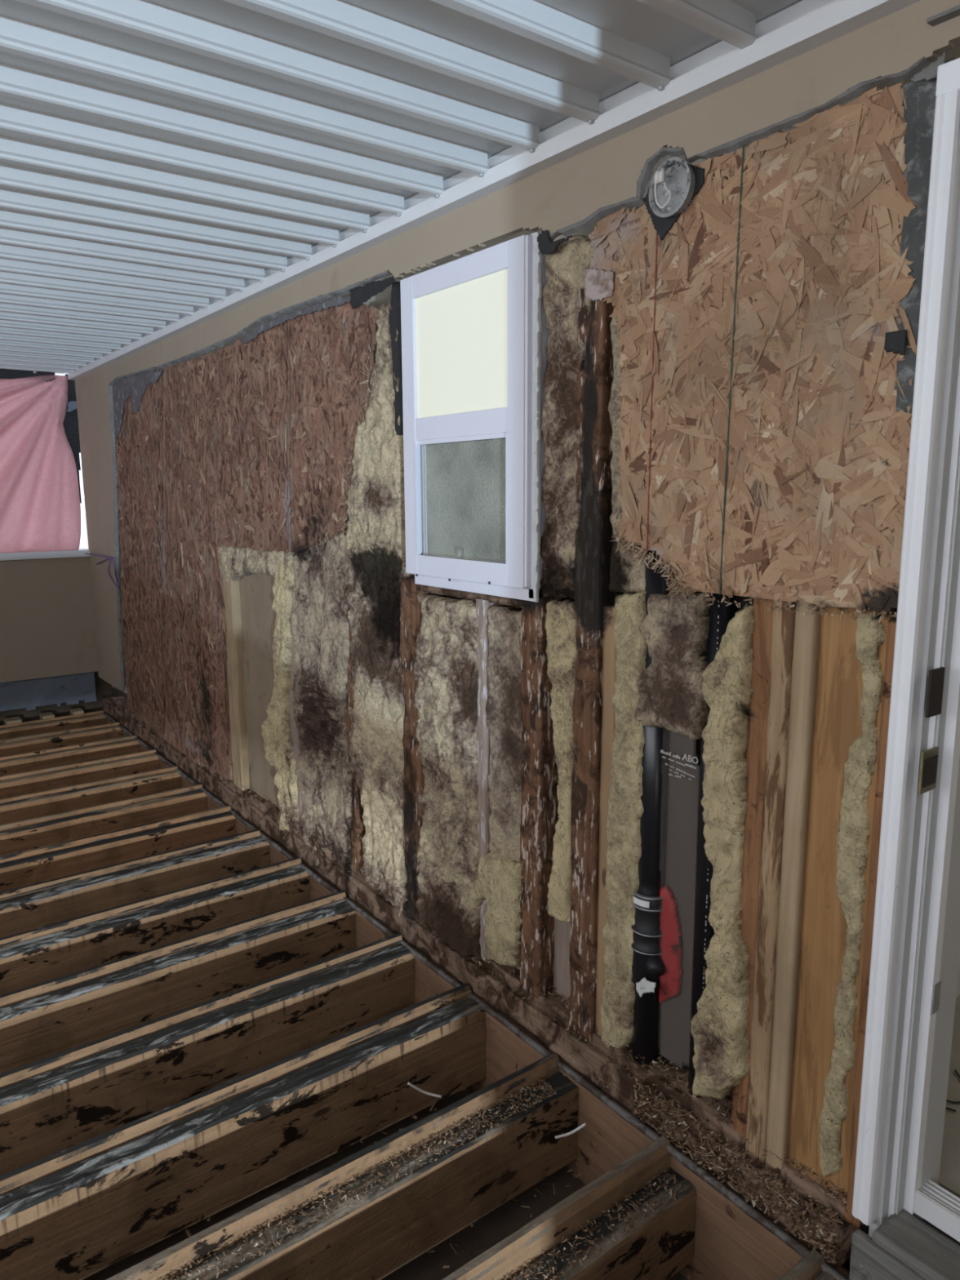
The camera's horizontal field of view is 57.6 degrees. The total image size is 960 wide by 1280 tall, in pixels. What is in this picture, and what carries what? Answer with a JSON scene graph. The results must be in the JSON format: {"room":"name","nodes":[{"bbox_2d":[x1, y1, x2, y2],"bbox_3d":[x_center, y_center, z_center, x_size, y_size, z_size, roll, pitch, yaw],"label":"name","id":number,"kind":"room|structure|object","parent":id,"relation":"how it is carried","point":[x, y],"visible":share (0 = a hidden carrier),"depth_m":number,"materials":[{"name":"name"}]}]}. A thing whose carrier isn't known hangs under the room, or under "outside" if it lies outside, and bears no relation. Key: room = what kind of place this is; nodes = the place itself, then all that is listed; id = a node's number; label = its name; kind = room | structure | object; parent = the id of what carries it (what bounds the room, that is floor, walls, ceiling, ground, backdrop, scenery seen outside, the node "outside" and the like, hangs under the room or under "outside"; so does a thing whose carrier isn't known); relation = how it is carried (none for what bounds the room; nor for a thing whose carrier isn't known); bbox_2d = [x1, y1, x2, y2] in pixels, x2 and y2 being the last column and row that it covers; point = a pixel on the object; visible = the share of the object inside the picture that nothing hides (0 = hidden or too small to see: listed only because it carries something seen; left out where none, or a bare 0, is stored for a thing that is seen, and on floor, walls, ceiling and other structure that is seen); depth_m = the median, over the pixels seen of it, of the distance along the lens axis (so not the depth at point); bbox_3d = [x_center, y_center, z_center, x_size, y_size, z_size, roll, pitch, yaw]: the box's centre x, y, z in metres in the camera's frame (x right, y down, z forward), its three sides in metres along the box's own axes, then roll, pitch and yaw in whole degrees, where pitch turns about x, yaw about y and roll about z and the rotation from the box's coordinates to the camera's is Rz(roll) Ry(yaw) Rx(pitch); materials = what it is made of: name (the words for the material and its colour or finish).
{"room":"covered deck","nodes":[
{"label":"covered deck","id":0,"kind":"room"},
{"bbox_2d":[0,556,97,682],"bbox_3d":[-4.148,-0.017,5.303,3.400,0.827,0.150,-7,12,-36],"label":"wall","id":1,"kind":"structure","parent":0,"point":[47,624],"depth_m":6.05,"materials":[{"name":"beige paint"}]},
{"bbox_2d":[0,548,90,560],"bbox_3d":[-4.147,-0.447,5.225,3.400,0.048,0.220,-7,12,-36],"label":"trim","id":2,"kind":"structure","parent":1,"relation":"on","point":[20,555],"depth_m":5.96,"materials":[{"name":"white paint"}]},
{"bbox_2d":[0,671,96,711],"bbox_3d":[-4.120,0.501,5.408,3.260,0.220,0.092,-7,12,-36],"label":"strip","id":3,"kind":"object","parent":1,"relation":"attached to","point":[29,694],"visible":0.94,"depth_m":6.15,"materials":[{"name":"metal"}]},
{"bbox_2d":[0,0,843,373],"bbox_3d":[-1.592,-0.995,0.971,4.200,0.064,10.300,-7,12,-36],"label":"ceiling","id":4,"kind":"structure","parent":0,"point":[158,157],"depth_m":1.95,"materials":[{"name":"white metal"}]},
{"bbox_3d":[-4.174,-1.679,5.026,3.380,0.024,0.020,-7,12,-36],"label":"trim","id":5,"kind":"structure","parent":4,"relation":"attached to","visible":0},
{"bbox_2d":[0,368,81,552],"bbox_3d":[-4.129,-1.062,5.132,3.448,1.225,0.194,-7,12,-35],"label":"curtain","id":6,"kind":"object","parent":5,"relation":"hanging from","point":[40,491],"visible":0.97,"depth_m":5.94,"materials":[{"name":"pink fabric"}]},
{"bbox_2d":[0,671,931,1271],"bbox_3d":[-2.348,1.069,3.182,3.560,0.650,6.160,-7,12,-36],"label":"foundation","id":7,"kind":"object","parent":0,"point":[104,689],"visible":0.06,"depth_m":6.33,"materials":[{"name":"concrete"}]},
{"bbox_2d":[112,97,856,693],"bbox_3d":[1.139,-0.388,3.611,2.940,2.360,8.950,-7,12,-36],"label":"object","id":8,"kind":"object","parent":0,"point":[378,300],"depth_m":2.94,"materials":[{"name":"black paper"}]},
{"bbox_2d":[75,0,959,691],"bbox_3d":[-0.420,-0.284,3.047,0.025,2.154,7.800,-7,12,-36],"label":"wall","id":9,"kind":"structure","parent":0,"point":[566,197],"depth_m":2.08,"materials":[{"name":"beige paint"}]},
{"bbox_2d":[84,553,119,588],"bbox_3d":[-2.535,-0.472,5.855,0.026,0.202,0.686,-8,12,-38],"label":"cord","id":10,"kind":"object","parent":9,"relation":"attached to","point":[109,557],"visible":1,"depth_m":5.68,"materials":[{"name":"plastic"}]},
{"bbox_2d":[112,368,163,436],"bbox_3d":[-1.921,-1.329,4.898,0.011,0.322,0.980,-7,12,-36],"label":"paper strip","id":11,"kind":"object","parent":9,"relation":"attached to","point":[136,384],"visible":1,"depth_m":4.96,"materials":[{"name":"grey paper"}]},
{"bbox_2d":[115,368,166,739],"bbox_3d":[-1.988,-0.471,5.162,0.024,2.104,1.199,-7,12,-36],"label":"panel","id":12,"kind":"object","parent":9,"relation":"attached to","point":[140,440],"visible":0.98,"depth_m":5.14,"materials":[{"name":"brown wood"}]},
{"bbox_2d":[163,320,291,780],"bbox_3d":[-1.291,-0.310,4.242,0.024,2.128,1.901,-7,12,-36],"label":"panel","id":13,"kind":"object","parent":9,"relation":"attached to","point":[227,446],"visible":1,"depth_m":4.21,"materials":[{"name":"brown wood"}]},
{"bbox_2d":[240,295,351,343],"bbox_3d":[-0.712,-1.200,3.274,0.007,0.060,0.960,-7,12,-36],"label":"paper strip","id":14,"kind":"object","parent":9,"relation":"attached to","point":[335,301],"visible":1,"depth_m":3.23,"materials":[{"name":"paper"}]},
{"bbox_2d":[288,299,377,552],"bbox_3d":[-0.550,-0.747,3.145,0.038,0.895,0.717,-7,12,-36],"label":"panel","id":15,"kind":"object","parent":9,"relation":"attached to","point":[331,359],"visible":0.98,"depth_m":3.15,"materials":[{"name":"brown wood"}]},
{"bbox_2d":[349,276,395,308],"bbox_3d":[-0.343,-1.108,2.780,0.008,0.060,0.280,-7,12,-36],"label":"flap","id":16,"kind":"object","parent":9,"relation":"attached to","point":[359,295],"visible":1,"depth_m":2.80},
{"bbox_2d":[388,281,402,435],"bbox_3d":[-0.262,-0.879,2.735,0.006,0.464,0.076,-7,12,-36],"label":"paper strip","id":17,"kind":"object","parent":9,"relation":"attached to","point":[394,316],"visible":0.96,"depth_m":2.73,"materials":[{"name":"paper"}]},
{"bbox_2d":[400,231,548,602],"bbox_3d":[-0.019,-0.595,2.478,0.087,0.920,0.624,-7,12,-36],"label":"window","id":18,"kind":"structure","parent":9,"relation":"in","point":[475,334],"depth_m":2.42,"materials":[{"name":"white plastic"}]},
{"bbox_2d":[67,0,921,380],"bbox_3d":[-0.454,-1.298,2.856,0.052,0.082,7.800,-7,12,-36],"label":"trim","id":19,"kind":"structure","parent":9,"relation":"attached to","point":[804,26],"depth_m":1.91,"materials":[{"name":"white paint"}]},
{"bbox_2d":[537,230,572,254],"bbox_3d":[0.178,-0.958,2.091,0.006,0.056,0.124,-7,12,-36],"label":"paper scrap","id":20,"kind":"object","parent":9,"relation":"attached to","point":[545,245],"visible":1,"depth_m":2.11,"materials":[{"name":"paper"}]},
{"bbox_2d":[642,157,704,239],"bbox_3d":[0.395,-0.915,1.815,0.079,0.147,0.164,-7,12,-36],"label":"junction box","id":21,"kind":"object","parent":9,"relation":"attached to","point":[673,185],"visible":0.99,"depth_m":1.80,"materials":[{"name":"grey metal"}]},
{"bbox_2d":[583,82,919,624],"bbox_3d":[0.500,-0.529,1.762,0.028,0.894,0.831,-7,12,-36],"label":"panel","id":22,"kind":"object","parent":9,"relation":"attached to","point":[765,442],"depth_m":1.67,"materials":[{"name":"brown wood"}]},
{"bbox_2d":[884,329,906,355],"bbox_3d":[0.702,-0.501,1.476,0.004,0.040,0.036,-7,12,-36],"label":"paper scrap","id":23,"kind":"object","parent":22,"relation":"attached to","point":[895,341],"visible":1,"depth_m":1.47,"materials":[{"name":"paper"}]},
{"bbox_2d":[848,4,959,1279],"bbox_3d":[1.077,0.202,1.188,0.218,2.252,1.037,-7,12,-36],"label":"door","id":24,"kind":"structure","parent":9,"relation":"in","point":[915,954],"depth_m":1.56,"materials":[{"name":"white paint"}]},
{"bbox_2d":[895,57,955,413],"bbox_3d":[0.719,-0.649,1.441,0.008,0.548,0.088,-7,12,-36],"label":"paper strip","id":25,"kind":"object","parent":9,"relation":"attached to","point":[920,96],"visible":0.59,"depth_m":1.43,"materials":[{"name":"black paper"}]},
{"bbox_2d":[911,51,946,83],"bbox_3d":[0.706,-0.899,1.377,0.005,0.032,0.052,-7,12,-36],"label":"mortar patch","id":26,"kind":"object","parent":9,"relation":"attached to","point":[929,73],"visible":1,"depth_m":1.37,"materials":[{"name":"concrete"}]},
{"bbox_2d":[82,1086,959,1279],"bbox_3d":[-0.084,1.406,2.826,6.900,0.040,11.000,-7,12,-36],"label":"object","id":27,"kind":"structure","parent":0,"point":[509,1217],"depth_m":2.26,"materials":[{"name":"brown wood"}]},
{"bbox_2d":[148,1084,689,1279],"bbox_3d":[-0.477,1.442,2.339,1.217,0.037,2.213,-7,12,-36],"label":"debris","id":28,"kind":"object","parent":27,"relation":"on","point":[413,1116],"visible":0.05,"depth_m":2.24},
{"bbox_2d":[98,709,849,1279],"bbox_3d":[-0.863,1.086,3.879,0.042,0.346,6.280,-7,12,-36],"label":"board","id":29,"kind":"object","parent":27,"relation":"on","point":[735,1239],"visible":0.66,"depth_m":2.27,"materials":[{"name":"brown wood"}]},
{"bbox_2d":[0,710,106,739],"bbox_3d":[-4.017,0.811,5.284,3.334,0.260,0.099,-7,12,-36],"label":"joist","id":30,"kind":"object","parent":29,"relation":"attached to","point":[97,717],"visible":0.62,"depth_m":6.01,"materials":[{"name":"wood"}]},
{"bbox_2d":[4,716,22,724],"bbox_3d":[-3.189,0.561,5.966,0.094,0.045,0.100,-7,12,-36],"label":"wood block","id":31,"kind":"object","parent":30,"relation":"on","point":[15,719],"visible":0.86,"depth_m":5.94,"materials":[{"name":"brown wood"}]},
{"bbox_2d":[39,711,54,719],"bbox_3d":[-3.018,0.539,6.091,0.076,0.045,0.100,-7,12,-36],"label":"wood block","id":32,"kind":"object","parent":30,"relation":"on","point":[45,715],"visible":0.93,"depth_m":6.07,"materials":[{"name":"brown wood"}]},
{"bbox_2d":[70,707,84,715],"bbox_3d":[-2.862,0.518,6.206,0.067,0.045,0.100,-7,12,-36],"label":"wood block","id":33,"kind":"object","parent":30,"relation":"on","point":[73,711],"visible":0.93,"depth_m":6.18,"materials":[{"name":"brown wood"}]},
{"bbox_2d":[0,721,122,756],"bbox_3d":[-3.774,0.864,4.962,3.334,0.260,0.099,-7,12,-36],"label":"joist","id":34,"kind":"object","parent":29,"relation":"attached to","point":[21,744],"visible":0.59,"depth_m":5.67,"materials":[{"name":"wood"}]},
{"bbox_2d":[0,734,139,776],"bbox_3d":[-3.531,0.918,4.641,3.334,0.260,0.099,-7,12,-36],"label":"joist","id":35,"kind":"object","parent":29,"relation":"attached to","point":[64,755],"visible":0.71,"depth_m":5.33,"materials":[{"name":"wood"}]},
{"bbox_2d":[0,749,159,799],"bbox_3d":[-3.288,0.971,4.319,3.334,0.260,0.099,-7,12,-36],"label":"joist","id":36,"kind":"object","parent":29,"relation":"attached to","point":[55,777],"visible":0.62,"depth_m":4.99,"materials":[{"name":"wood"}]},
{"bbox_2d":[0,765,182,824],"bbox_3d":[-3.045,1.025,3.998,3.334,0.260,0.099,-7,12,-36],"label":"joist","id":37,"kind":"object","parent":29,"relation":"attached to","point":[67,798],"visible":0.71,"depth_m":4.65,"materials":[{"name":"brown wood"}]},
{"bbox_2d":[0,783,207,856],"bbox_3d":[-2.801,1.077,3.676,3.334,0.262,0.099,-7,12,-36],"label":"joist","id":38,"kind":"object","parent":29,"relation":"attached to","point":[55,828],"visible":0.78,"depth_m":4.30,"materials":[{"name":"brown wood"}]},
{"bbox_2d":[0,805,235,892],"bbox_3d":[-2.558,1.130,3.355,3.334,0.262,0.099,-7,12,-36],"label":"joist","id":39,"kind":"object","parent":29,"relation":"attached to","point":[22,868],"visible":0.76,"depth_m":3.96,"materials":[{"name":"brown wood"}]},
{"bbox_2d":[0,829,270,937],"bbox_3d":[-2.323,1.182,3.039,3.328,0.264,0.117,-7,12,-36],"label":"joist","id":40,"kind":"object","parent":29,"relation":"attached to","point":[40,904],"visible":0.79,"depth_m":3.62,"materials":[{"name":"brown wood"}]},
{"bbox_2d":[0,857,310,995],"bbox_3d":[-2.078,1.234,2.719,3.334,0.266,0.117,-7,12,-36],"label":"joist","id":41,"kind":"object","parent":29,"relation":"attached to","point":[28,958],"visible":0.76,"depth_m":3.27,"materials":[{"name":"brown wood"}]},
{"bbox_2d":[0,890,355,1074],"bbox_3d":[-1.840,1.286,2.405,3.334,0.267,0.117,-7,12,-36],"label":"joist","id":42,"kind":"object","parent":29,"relation":"attached to","point":[42,1020],"visible":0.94,"depth_m":2.92,"materials":[{"name":"brown wood"}]},
{"bbox_2d":[0,933,414,1175],"bbox_3d":[-1.592,1.342,2.077,3.334,0.264,0.117,-7,12,-36],"label":"joist","id":43,"kind":"object","parent":29,"relation":"on","point":[51,1104],"visible":0.98,"depth_m":2.56,"materials":[{"name":"brown wood"}]},
{"bbox_2d":[0,983,485,1279],"bbox_3d":[-1.349,1.393,1.756,3.334,0.268,0.117,-7,12,-36],"label":"joist","id":44,"kind":"object","parent":29,"relation":"attached to","point":[77,1211],"visible":1,"depth_m":2.22,"materials":[{"name":"brown wood"}]},
{"bbox_2d":[407,1082,441,1097],"bbox_3d":[-0.157,1.276,2.481,0.097,0.055,0.013,-1,10,-5],"label":"stub","id":45,"kind":"object","parent":44,"relation":"attached to","point":[408,1083],"visible":1,"depth_m":2.48,"materials":[{"name":"plastic"}]},
{"bbox_2d":[106,1052,577,1279],"bbox_3d":[-1.101,1.452,1.429,3.334,0.258,0.117,-7,12,-36],"label":"joist","id":46,"kind":"object","parent":29,"relation":"attached to","point":[373,1237],"visible":0.98,"depth_m":2.06,"materials":[{"name":"brown wood"}]},
{"bbox_2d":[156,1078,557,1279],"bbox_3d":[-0.255,1.248,2.014,1.108,0.016,0.084,-7,12,-36],"label":"debris","id":47,"kind":"object","parent":46,"relation":"on","point":[491,1125],"visible":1,"depth_m":2.01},
{"bbox_2d":[555,1122,586,1138],"bbox_3d":[0.234,1.265,2.256,0.081,0.049,0.014,0,10,3],"label":"stub","id":48,"kind":"object","parent":46,"relation":"attached to","point":[582,1126],"visible":1,"depth_m":2.26,"materials":[{"name":"plastic"}]},
{"bbox_2d":[101,697,867,1266],"bbox_3d":[-0.967,0.837,4.072,0.109,0.093,5.785,-7,12,-36],"label":"board","id":49,"kind":"object","parent":29,"relation":"on","point":[583,1057],"visible":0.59,"depth_m":2.63,"materials":[{"name":"brown wood"}]},
{"bbox_2d":[171,745,279,822],"bbox_3d":[-1.292,0.717,4.416,0.089,0.047,1.456,-7,12,-36],"label":"plate","id":50,"kind":"object","parent":49,"relation":"on","point":[264,806],"depth_m":4.18,"materials":[{"name":"brown wood"}]},
{"bbox_2d":[221,557,249,791],"bbox_3d":[-1.155,0.164,4.225,0.099,1.130,0.122,-7,12,-36],"label":"stud","id":51,"kind":"object","parent":50,"relation":"on","point":[235,673],"visible":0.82,"depth_m":4.19,"materials":[{"name":"beige wood"}]},
{"bbox_2d":[218,545,299,583],"bbox_3d":[-1.003,-0.319,3.881,0.089,0.214,0.869,-7,12,-36],"label":"insulation batt","id":52,"kind":"object","parent":51,"relation":"attached to","point":[242,562],"visible":0.8,"depth_m":3.85,"materials":[{"name":"fabric"}]},
{"bbox_2d":[239,573,279,808],"bbox_3d":[-0.976,0.214,3.992,0.027,1.152,0.720,-7,12,-36],"label":"board","id":53,"kind":"object","parent":50,"relation":"on","point":[258,617],"visible":0.46,"depth_m":4.03,"materials":[{"name":"beige wood"}]},
{"bbox_2d":[288,599,302,820],"bbox_3d":[-0.753,0.257,3.700,0.093,1.120,0.087,-7,12,-36],"label":"stud","id":54,"kind":"object","parent":50,"relation":"on","point":[295,735],"visible":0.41,"depth_m":3.69,"materials":[{"name":"wood"}]},
{"bbox_2d":[341,514,365,874],"bbox_3d":[-0.451,0.008,3.245,0.093,1.800,0.072,-7,12,-36],"label":"stud","id":55,"kind":"object","parent":50,"relation":"on","point":[357,832],"visible":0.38,"depth_m":3.31,"materials":[{"name":"wood"}]},
{"bbox_2d":[399,577,426,924],"bbox_3d":[-0.190,0.377,2.946,0.103,1.170,0.124,-7,12,-36],"label":"stud","id":56,"kind":"object","parent":50,"relation":"on","point":[411,616],"visible":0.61,"depth_m":2.91,"materials":[{"name":"brown wood"}]},
{"bbox_2d":[413,592,482,961],"bbox_3d":[-0.091,0.434,2.764,0.100,1.144,0.352,-7,12,-36],"label":"insulation batt","id":57,"kind":"object","parent":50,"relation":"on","point":[446,671],"visible":0.86,"depth_m":2.73,"materials":[{"name":"beige fabric"}]},
{"bbox_2d":[475,593,511,962],"bbox_3d":[0.043,0.423,2.640,0.101,1.140,0.047,-7,12,-36],"label":"stud","id":58,"kind":"object","parent":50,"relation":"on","point":[482,606],"visible":0.34,"depth_m":2.58,"materials":[{"name":"wood"}]},
{"bbox_2d":[416,584,530,607],"bbox_3d":[-0.007,-0.143,2.602,0.098,0.038,0.640,-7,12,-36],"label":"header board","id":59,"kind":"object","parent":58,"relation":"on","point":[423,590],"depth_m":2.54,"materials":[{"name":"brown wood"}]},
{"bbox_2d":[485,604,526,969],"bbox_3d":[0.091,0.446,2.546,0.066,1.094,0.187,-7,12,-36],"label":"insulation batt","id":60,"kind":"object","parent":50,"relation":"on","point":[508,753],"visible":0.45,"depth_m":2.50,"materials":[{"name":"beige fabric"}]},
{"bbox_2d":[466,849,524,966],"bbox_3d":[0.045,0.799,2.615,0.050,0.368,0.248,-7,12,-36],"label":"insulation batt","id":61,"kind":"object","parent":60,"relation":"attached to","point":[498,882],"visible":0.99,"depth_m":2.56,"materials":[{"name":"beige fabric"}]},
{"bbox_2d":[520,596,569,998],"bbox_3d":[0.179,0.448,2.456,0.104,1.150,0.089,-7,12,-36],"label":"stud","id":62,"kind":"object","parent":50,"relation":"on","point":[540,775],"visible":0.78,"depth_m":2.42,"materials":[{"name":"brown wood"}]},
{"bbox_2d":[261,560,299,833],"bbox_3d":[-0.853,0.258,3.771,0.098,1.226,0.368,-7,12,-36],"label":"insulation batt","id":63,"kind":"object","parent":49,"relation":"on","point":[276,730],"visible":0.69,"depth_m":3.73,"materials":[{"name":"beige fabric"}]},
{"bbox_2d":[288,532,352,878],"bbox_3d":[-0.608,0.272,3.455,0.080,1.424,0.539,-7,12,-36],"label":"insulation batt","id":64,"kind":"object","parent":49,"relation":"on","point":[318,621],"visible":0.83,"depth_m":3.43,"materials":[{"name":"beige fabric"}]},
{"bbox_2d":[345,302,414,916],"bbox_3d":[-0.352,-0.071,3.037,0.090,2.096,0.451,-7,12,-36],"label":"insulation batt","id":65,"kind":"object","parent":49,"relation":"on","point":[375,548],"visible":0.82,"depth_m":3.02,"materials":[{"name":"beige fabric"}]},
{"bbox_2d":[467,955,849,1225],"bbox_3d":[0.384,1.079,2.238,0.137,0.047,1.255,-7,12,-36],"label":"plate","id":66,"kind":"object","parent":49,"relation":"on","point":[652,1076],"depth_m":2.13,"materials":[{"name":"brown wood"}]},
{"bbox_2d":[119,699,848,1228],"bbox_3d":[-0.854,0.792,3.908,0.134,0.072,5.409,-7,12,-36],"label":"debris","id":67,"kind":"object","parent":66,"relation":"on","point":[844,1195],"visible":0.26,"depth_m":2.05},
{"bbox_2d":[553,917,570,1002],"bbox_3d":[0.255,0.787,2.442,0.020,0.475,0.120,-7,12,-36],"label":"board","id":68,"kind":"object","parent":66,"relation":"on","point":[562,979],"visible":0.21,"depth_m":2.48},
{"bbox_2d":[568,288,624,1041],"bbox_3d":[0.303,0.116,2.230,0.102,1.920,0.091,-7,12,-36],"label":"stud","id":69,"kind":"object","parent":66,"relation":"on","point":[593,533],"visible":0.7,"depth_m":2.17,"materials":[{"name":"brown wood"}]},
{"bbox_2d":[545,597,576,922],"bbox_3d":[0.224,0.336,2.338,0.076,0.891,0.132,-7,12,-36],"label":"insulation batt","id":70,"kind":"object","parent":69,"relation":"attached to","point":[561,618],"visible":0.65,"depth_m":2.30,"materials":[{"name":"beige fabric"}]},
{"bbox_2d":[540,235,593,598],"bbox_3d":[0.227,-0.533,2.179,0.076,0.886,0.198,-7,12,-36],"label":"insulation batt","id":71,"kind":"object","parent":69,"relation":"attached to","point":[564,268],"visible":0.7,"depth_m":2.17,"materials":[{"name":"brown fabric"}]},
{"bbox_2d":[595,604,617,1037],"bbox_3d":[0.352,0.483,2.244,0.084,1.150,0.046,-7,12,-36],"label":"stud","id":72,"kind":"object","parent":66,"relation":"on","point":[609,650],"visible":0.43,"depth_m":2.20,"materials":[{"name":"brown wood"}]},
{"bbox_2d":[600,591,646,1048],"bbox_3d":[0.366,0.476,2.174,0.070,1.210,0.132,-7,12,-36],"label":"insulation batt","id":73,"kind":"object","parent":66,"relation":"on","point":[625,808],"visible":0.73,"depth_m":2.15,"materials":[{"name":"beige fabric"}]},
{"bbox_2d":[608,311,645,593],"bbox_3d":[0.356,-0.432,2.033,0.070,0.654,0.143,-7,12,-36],"label":"insulation batt","id":74,"kind":"object","parent":73,"relation":"on","point":[626,575],"visible":0.44,"depth_m":2.05,"materials":[{"name":"fabric"}]},
{"bbox_2d":[630,550,675,1064],"bbox_3d":[0.426,0.423,2.116,0.103,1.350,0.119,-7,12,-36],"label":"drain pipe","id":75,"kind":"object","parent":66,"relation":"on","point":[648,966],"visible":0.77,"depth_m":2.12,"materials":[{"name":"black plastic"}]},
{"bbox_2d":[658,884,684,1002],"bbox_3d":[0.461,0.751,2.130,0.021,0.308,0.076,-7,12,-36],"label":"fitting","id":76,"kind":"object","parent":75,"relation":"attached to","point":[672,944],"visible":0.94,"depth_m":2.11,"materials":[{"name":"plastic"}]},
{"bbox_2d":[634,591,711,739],"bbox_3d":[0.436,0.050,1.958,0.072,0.330,0.214,-7,12,-36],"label":"insulation batt","id":77,"kind":"object","parent":75,"relation":"attached to","point":[675,628],"visible":0.92,"depth_m":1.93,"materials":[{"name":"brown fabric"}]},
{"bbox_2d":[659,730,700,1068],"bbox_3d":[0.480,0.628,2.107,0.008,0.860,0.140,-7,12,-36],"label":"board","id":78,"kind":"object","parent":66,"relation":"on","point":[682,792],"visible":0.59,"depth_m":2.09,"materials":[{"name":"grey"}]},
{"bbox_2d":[660,749,697,780],"bbox_3d":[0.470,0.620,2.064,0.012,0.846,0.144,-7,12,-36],"label":"lettering","id":79,"kind":"object","parent":78,"relation":"attached to","point":[661,751],"visible":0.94,"depth_m":2.00,"materials":[{"name":"grey"}]},
{"bbox_2d":[688,592,735,1097],"bbox_3d":[0.527,0.444,1.993,0.060,1.350,0.060,-7,12,-36],"label":"paper","id":80,"kind":"object","parent":66,"relation":"on","point":[720,615],"visible":0.38,"depth_m":1.99,"materials":[{"name":"black paper"}]},
{"bbox_2d":[675,580,753,1097],"bbox_3d":[0.518,0.460,2.091,0.020,1.235,0.385,-7,12,-36],"label":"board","id":81,"kind":"object","parent":66,"relation":"on","point":[740,599],"visible":0.07,"depth_m":1.92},
{"bbox_2d":[690,604,755,1098],"bbox_3d":[0.541,0.500,1.905,0.100,1.160,0.160,-7,12,-36],"label":"insulation batt","id":82,"kind":"object","parent":66,"relation":"on","point":[719,1026],"visible":0.8,"depth_m":1.88,"materials":[{"name":"beige fabric"}]},
{"bbox_2d":[730,597,773,1139],"bbox_3d":[0.612,0.517,1.889,0.093,1.240,0.051,-7,12,-36],"label":"stud","id":83,"kind":"object","parent":66,"relation":"on","point":[758,707],"visible":0.45,"depth_m":1.83,"materials":[{"name":"brown wood"}]},
{"bbox_2d":[745,600,795,1163],"bbox_3d":[0.639,0.524,1.848,0.098,1.240,0.048,-7,12,-36],"label":"stud","id":84,"kind":"object","parent":66,"relation":"on","point":[783,621],"visible":0.53,"depth_m":1.81,"materials":[{"name":"brown wood"}]},
{"bbox_2d":[764,602,820,1170],"bbox_3d":[0.668,0.529,1.814,0.093,1.240,0.041,-7,12,-36],"label":"stud","id":85,"kind":"object","parent":66,"relation":"on","point":[806,631],"visible":0.52,"depth_m":1.78,"materials":[{"name":"brown wood"}]},
{"bbox_2d":[787,606,897,1200],"bbox_3d":[0.717,0.543,1.735,0.040,1.240,0.144,-7,12,-36],"label":"board","id":86,"kind":"object","parent":66,"relation":"on","point":[839,685],"visible":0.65,"depth_m":1.74,"materials":[{"name":"orange wood"}]},
{"bbox_2d":[818,613,884,1177],"bbox_3d":[0.719,0.534,1.704,0.041,1.182,0.072,-7,12,-36],"label":"insulation batt","id":87,"kind":"object","parent":86,"relation":"attached to","point":[853,832],"visible":0.98,"depth_m":1.68,"materials":[{"name":"beige fabric"}]},
{"bbox_2d":[844,618,896,1228],"bbox_3d":[0.777,0.563,1.672,0.094,1.220,0.033,-7,12,-36],"label":"stud","id":88,"kind":"object","parent":66,"relation":"on","point":[890,648],"visible":0.2,"depth_m":1.64,"materials":[{"name":"brown wood"}]},
{"bbox_2d":[441,1136,696,1279],"bbox_3d":[-0.862,1.505,1.113,3.334,0.258,0.117,-7,12,-36],"label":"joist","id":89,"kind":"object","parent":29,"relation":"on","point":[659,1245],"visible":0.96,"depth_m":1.93,"materials":[{"name":"brown wood"}]},
{"bbox_2d":[505,1168,688,1279],"bbox_3d":[0.064,1.314,1.760,1.008,0.016,0.083,-7,12,-36],"label":"debris","id":90,"kind":"object","parent":89,"relation":"on","point":[628,1222],"visible":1,"depth_m":1.91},
{"bbox_2d":[631,1075,843,1263],"bbox_3d":[0.552,1.175,1.971,0.025,0.122,0.564,-7,12,-36],"label":"debris","id":91,"kind":"object","parent":29,"relation":"on","point":[784,1193],"visible":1,"depth_m":1.93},
{"bbox_2d":[777,1249,837,1279],"bbox_3d":[-0.620,1.557,0.792,3.334,0.260,0.117,-7,12,-36],"label":"joist","id":92,"kind":"object","parent":29,"relation":"attached to","point":[808,1268],"visible":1,"depth_m":1.75,"materials":[{"name":"brown wood"}]},
{"bbox_2d":[874,42,959,89],"bbox_3d":[1.098,-1.562,3.417,2.990,0.020,8.900,-7,12,-36],"label":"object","id":93,"kind":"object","parent":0,"point":[955,52],"depth_m":1.95,"materials":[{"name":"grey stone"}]},
{"bbox_2d":[938,994,959,1198],"bbox_3d":[1.150,0.747,3.840,2.890,0.025,8.900,-7,12,-36],"label":"floor","id":94,"kind":"structure","parent":0,"point":[949,1171],"depth_m":1.91,"materials":[{"name":"grey carpet"}]},
{"bbox_2d":[945,1106,955,1111],"bbox_3d":[1.045,1.050,1.963,0.044,0.004,0.006,7,12,36],"label":"cable","id":95,"kind":"object","parent":94,"relation":"on","point":[946,1108],"visible":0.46,"depth_m":1.96,"materials":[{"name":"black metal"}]},
{"bbox_2d":[946,1099,959,1103],"bbox_3d":[1.070,1.046,1.988,0.067,0.004,0.021,5,11,27],"label":"cable","id":96,"kind":"object","parent":94,"relation":"on","point":[947,1100],"visible":0.42,"depth_m":1.98,"materials":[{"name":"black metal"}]},
{"bbox_3d":[1.291,-0.072,2.242,1.475,2.125,0.020,-7,12,-36],"label":"wall partition","id":97,"kind":"structure","parent":0,"visible":0},
{"bbox_2d":[955,960,959,996],"bbox_3d":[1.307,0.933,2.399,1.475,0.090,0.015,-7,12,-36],"label":"wall","id":98,"kind":"structure","parent":97,"relation":"attached to","point":[958,978],"depth_m":2.40,"materials":[{"name":"grey paint"}]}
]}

